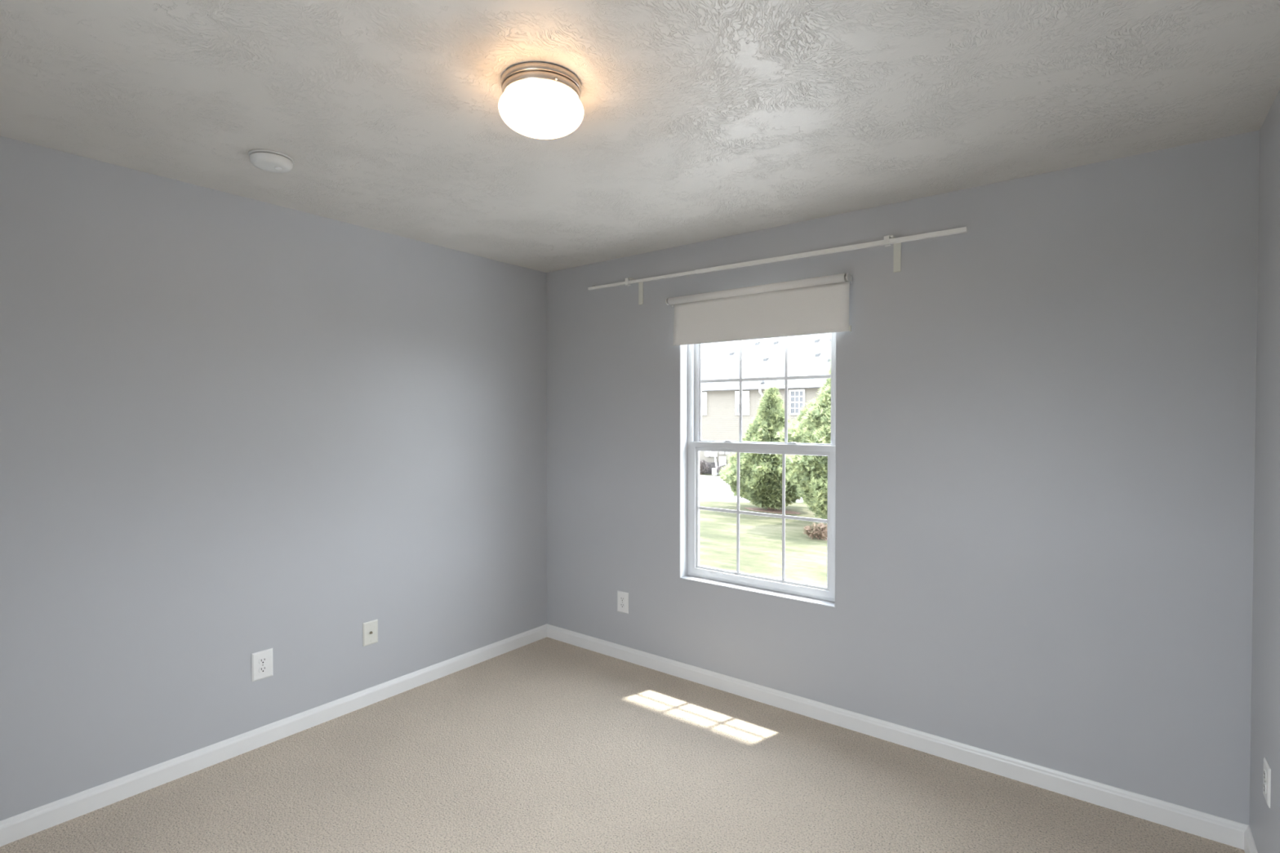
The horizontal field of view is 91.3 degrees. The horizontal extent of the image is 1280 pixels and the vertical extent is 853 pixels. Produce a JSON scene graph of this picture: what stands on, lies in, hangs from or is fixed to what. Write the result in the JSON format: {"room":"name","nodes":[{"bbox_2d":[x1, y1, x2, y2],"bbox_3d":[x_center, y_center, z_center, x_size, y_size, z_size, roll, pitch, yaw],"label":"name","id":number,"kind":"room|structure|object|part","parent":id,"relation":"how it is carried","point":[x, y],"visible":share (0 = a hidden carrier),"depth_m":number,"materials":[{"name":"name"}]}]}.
{"room":"empty bedroom","nodes":[
{"label":"empty bedroom","id":0,"kind":"room"},
{"bbox_2d":[0,136,546,821],"bbox_3d":[-1.714,0.198,2.916,0.160,2.470,3.360,1,1,38],"label":"wall","id":1,"kind":"structure","parent":0,"point":[233,428],"depth_m":2.69,"materials":[{"name":"grey paint"}]},
{"bbox_2d":[251,648,273,681],"bbox_3d":[-1.696,1.072,2.814,0.008,0.126,0.087,1,1,38],"label":"wall outlet","id":2,"kind":"object","parent":1,"relation":"attached to","point":[261,661],"visible":1,"depth_m":2.81,"materials":[{"name":"white plastic"}]},
{"bbox_2d":[258,666,266,672],"bbox_3d":[-1.694,1.092,2.813,0.002,0.027,0.034,1,1,38],"label":"receptacle","id":3,"kind":"object","parent":2,"relation":"attached to","point":[261,668],"depth_m":2.81,"materials":[{"name":"white plastic"}]},
{"bbox_2d":[258,657,266,664],"bbox_3d":[-1.694,1.053,2.812,0.002,0.027,0.034,1,1,38],"label":"receptacle","id":4,"kind":"object","parent":2,"relation":"attached to","point":[262,660],"depth_m":2.81,"materials":[{"name":"white plastic"}]},
{"bbox_2d":[0,623,546,846],"bbox_3d":[-1.645,1.392,2.881,0.014,0.083,3.360,1,1,38],"label":"baseboard","id":5,"kind":"structure","parent":1,"relation":"attached to","point":[20,826],"depth_m":2.71,"materials":[{"name":"white paint"}]},
{"bbox_2d":[362,619,377,646],"bbox_3d":[-1.382,1.062,3.216,0.017,0.120,0.080,1,1,38],"label":"cable jack","id":6,"kind":"object","parent":1,"relation":"attached to","point":[370,629],"visible":1,"depth_m":3.21,"materials":[{"name":"beige plastic"}]},
{"bbox_2d":[0,637,1244,852],"bbox_3d":[-0.297,1.574,1.848,3.734,0.250,3.680,1,1,38],"label":"floor","id":7,"kind":"structure","parent":0,"point":[546,744],"depth_m":2.49,"materials":[{"name":"beige carpet"}]},
{"bbox_2d":[0,0,1279,272],"bbox_3d":[-0.297,-1.089,1.806,3.734,0.203,3.680,1,1,38],"label":"ceiling","id":8,"kind":"structure","parent":0,"point":[703,120],"depth_m":1.89,"materials":[{"name":"white paint"}]},
{"bbox_2d":[248,148,293,173],"bbox_3d":[-1.366,-0.978,2.320,0.147,0.040,0.147,0,1,18],"label":"smoke detector","id":9,"kind":"object","parent":8,"relation":"attached to","point":[272,161],"visible":1,"depth_m":2.28,"materials":[{"name":"plastic"}]},
{"bbox_2d":[498,62,583,138],"bbox_3d":[-0.284,-0.921,1.806,0.243,0.137,0.243,1,1,38],"label":"ceiling lamp","id":10,"kind":"object","parent":8,"relation":"attached to","point":[538,100],"visible":1,"depth_m":1.73,"materials":[{"name":"white glass"}]},
{"bbox_2d":[546,129,1259,825],"bbox_3d":[0.775,0.193,3.222,3.734,2.470,0.160,1,1,38],"label":"wall","id":11,"kind":"structure","parent":0,"point":[1046,434],"depth_m":2.57,"materials":[{"name":"grey paint"}]},
{"bbox_2d":[617,590,628,613],"bbox_3d":[-0.105,1.069,3.806,0.087,0.126,0.008,1,1,38],"label":"wall outlet","id":12,"kind":"object","parent":11,"relation":"attached to","point":[622,597],"visible":1,"depth_m":3.80,"materials":[{"name":"white plastic"}]},
{"bbox_2d":[680,332,836,607],"bbox_3d":[0.630,0.103,3.331,0.900,1.524,0.158,1,1,38],"label":"window","id":13,"kind":"structure","parent":11,"relation":"in","point":[691,443],"depth_m":3.42,"materials":[{"name":"white paint"}]},
{"bbox_3d":[0.635,0.467,3.343,0.846,0.755,0.034,1,1,38],"label":"sash","id":14,"kind":"part","parent":13,"relation":"part of","materials":[{"name":"white plastic"}]},
{"bbox_3d":[0.654,-0.257,3.357,0.853,0.752,0.026,1,1,38],"label":"sash","id":15,"kind":"part","parent":13,"relation":"part of","materials":[{"name":"glass"}]},
{"bbox_2d":[665,272,852,345],"bbox_3d":[0.572,-0.583,3.221,1.032,0.272,0.070,1,1,38],"label":"roller blind","id":16,"kind":"object","parent":11,"relation":"attached to","point":[819,304],"visible":1,"depth_m":3.17,"materials":[{"name":"fabric"}]},
{"bbox_2d":[587,226,967,304],"bbox_3d":[0.538,-0.778,3.211,2.068,0.155,0.122,1,1,38],"label":"curtain rod","id":17,"kind":"object","parent":11,"relation":"attached to","point":[897,242],"visible":1,"depth_m":2.91,"materials":[{"name":"paint"}]},
{"bbox_2d":[546,623,1248,849],"bbox_3d":[0.722,1.387,3.172,3.414,0.083,0.014,1,1,38],"label":"baseboard","id":18,"kind":"structure","parent":11,"relation":"attached to","point":[1220,829],"depth_m":2.69,"materials":[{"name":"white paint"}]},
{"bbox_2d":[1248,89,1279,852],"bbox_3d":[1.119,0.231,0.738,0.160,2.470,3.360,1,1,38],"label":"wall","id":19,"kind":"structure","parent":0,"point":[1264,820],"depth_m":1.93,"materials":[{"name":"grey paint"}]},
{"bbox_2d":[1244,826,1257,852],"bbox_3d":[1.051,1.424,0.809,0.014,0.083,3.360,1,1,38],"label":"baseboard","id":20,"kind":"structure","parent":19,"relation":"attached to","point":[1250,846],"depth_m":2.08,"materials":[{"name":"white paint"}]},
{"bbox_2d":[1262,756,1271,808],"bbox_3d":[1.880,1.067,1.879,0.008,0.116,0.084,1,1,38],"label":"wall outlet","id":21,"kind":"object","parent":19,"relation":"attached to","point":[1267,770],"visible":1,"depth_m":1.86,"materials":[{"name":"white plastic"}]},
{"bbox_2d":[1263,782,1266,794],"bbox_3d":[1.878,1.086,1.881,0.002,0.027,0.034,1,1,38],"label":"receptacle","id":22,"kind":"object","parent":21,"relation":"attached to","point":[1264,783],"depth_m":1.88,"materials":[{"name":"white plastic"}]},
{"bbox_2d":[1263,768,1266,781],"bbox_3d":[1.878,1.047,1.880,0.002,0.027,0.034,1,1,38],"label":"receptacle","id":23,"kind":"object","parent":21,"relation":"attached to","point":[1264,770],"depth_m":1.88,"materials":[{"name":"white plastic"}]},
{"label":"outside","id":24,"kind":"structure","parent":0,"visible":0},
{"bbox_2d":[699,473,827,586],"bbox_3d":[4.550,3.304,19.189,110.000,0.050,110.000,1,1,38],"label":"lawn","id":25,"kind":"structure","parent":24,"point":[760,536],"depth_m":17.59,"materials":[{"name":"green plant"}]},
{"bbox_2d":[699,459,710,474],"bbox_3d":[3.810,2.471,38.812,1.109,1.005,1.142,1,1,38],"label":"shrub","id":26,"kind":"object","parent":25,"relation":"on","point":[705,465],"visible":0.65,"depth_m":38.57,"materials":[{"name":"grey plant"}]},
{"bbox_2d":[715,464,726,475],"bbox_3d":[5.077,2.614,37.695,1.139,0.782,1.025,1,1,38],"label":"shrub","id":27,"kind":"object","parent":25,"relation":"on","point":[719,468],"visible":0.25,"depth_m":37.62,"materials":[{"name":"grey plant"}]},
{"bbox_2d":[699,333,831,474],"bbox_3d":[13.922,-2.069,41.147,46.800,10.010,15.830,1,1,38],"label":"house","id":28,"kind":"structure","parent":25,"relation":"on","point":[807,354],"depth_m":38.80,"materials":[{"name":"beige"}]},
{"bbox_3d":[3.847,-1.107,39.623,0.730,0.605,0.011,1,1,38],"label":"pane","id":29,"kind":"part","parent":28,"relation":"part of","materials":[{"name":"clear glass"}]},
{"bbox_2d":[702,393,705,403],"bbox_3d":[3.846,-1.772,39.611,0.730,0.605,0.016,1,1,38],"label":"blind","id":30,"kind":"object","parent":28,"relation":"hanging from","point":[703,394],"depth_m":39.47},
{"bbox_2d":[704,451,717,457],"bbox_3d":[4.411,1.709,39.088,0.840,0.400,0.240,1,1,38],"label":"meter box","id":31,"kind":"object","parent":28,"relation":"attached to","point":[708,454],"visible":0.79,"depth_m":38.91,"materials":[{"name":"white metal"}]},
{"bbox_2d":[711,457,719,475],"bbox_3d":[4.675,2.426,38.708,0.445,1.098,0.561,1,1,38],"label":"drain pipe","id":32,"kind":"object","parent":28,"relation":"attached to","point":[714,469],"visible":0.74,"depth_m":38.53,"materials":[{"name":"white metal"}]},
{"bbox_2d":[719,456,726,466],"bbox_3d":[5.078,2.418,38.538,0.400,1.120,0.233,1,1,38],"label":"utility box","id":33,"kind":"object","parent":28,"relation":"attached to","point":[722,459],"visible":0.66,"depth_m":38.49,"materials":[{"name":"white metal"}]},
{"bbox_3d":[6.194,-1.079,37.819,0.750,0.605,0.011,1,1,38],"label":"pane","id":34,"kind":"part","parent":28,"relation":"part of","materials":[{"name":"white glass"}]},
{"bbox_3d":[8.961,-1.379,35.688,0.750,1.270,0.011,1,1,38],"label":"pane","id":35,"kind":"part","parent":28,"relation":"part of","materials":[{"name":"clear glass"}]},
{"bbox_2d":[792,392,803,413],"bbox_3d":[8.953,-1.378,35.677,0.750,1.270,0.016,1,1,38],"label":"grille","id":36,"kind":"object","parent":28,"relation":"attached to","point":[797,397],"depth_m":35.67,"materials":[{"name":"white"}]},
{"bbox_2d":[744,507,800,514],"bbox_3d":[5.016,3.198,23.786,2.325,0.020,0.795,1,1,38],"label":"mulch bed","id":37,"kind":"object","parent":25,"relation":"on","point":[777,511],"visible":0.88,"depth_m":23.73,"materials":[{"name":"brown soil"}]},
{"bbox_2d":[717,385,801,510],"bbox_3d":[4.954,0.789,23.892,3.923,4.783,3.839,0,1,6],"label":"evergreen tree","id":38,"kind":"object","parent":37,"relation":"on","point":[760,474],"visible":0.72,"depth_m":23.31,"materials":[{"name":"green plant"}]},
{"bbox_3d":[6.171,3.271,19.077,1.638,0.020,2.472,1,1,38],"label":"mulch bed","id":39,"kind":"object","parent":25,"relation":"on","visible":0},
{"bbox_2d":[769,360,831,519],"bbox_3d":[6.537,0.041,19.884,4.583,6.374,4.291,-1,1,-30],"label":"evergreen tree","id":40,"kind":"object","parent":39,"relation":"on","point":[813,423],"visible":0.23,"depth_m":19.40,"materials":[{"name":"green plant"}]},
{"bbox_2d":[802,522,827,540],"bbox_3d":[5.222,3.046,18.335,0.897,0.536,0.911,1,1,38],"label":"shrub","id":41,"kind":"object","parent":39,"relation":"on","point":[821,529],"visible":0.93,"depth_m":18.20,"materials":[{"name":"brown plant"}]},
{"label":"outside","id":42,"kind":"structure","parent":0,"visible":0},
{"bbox_2d":[699,475,803,502],"bbox_3d":[10.035,3.163,26.323,110.000,0.050,10.800,1,1,38],"label":"driveway","id":43,"kind":"structure","parent":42,"point":[712,488],"depth_m":29.91,"materials":[{"name":"concrete"}]}
]}

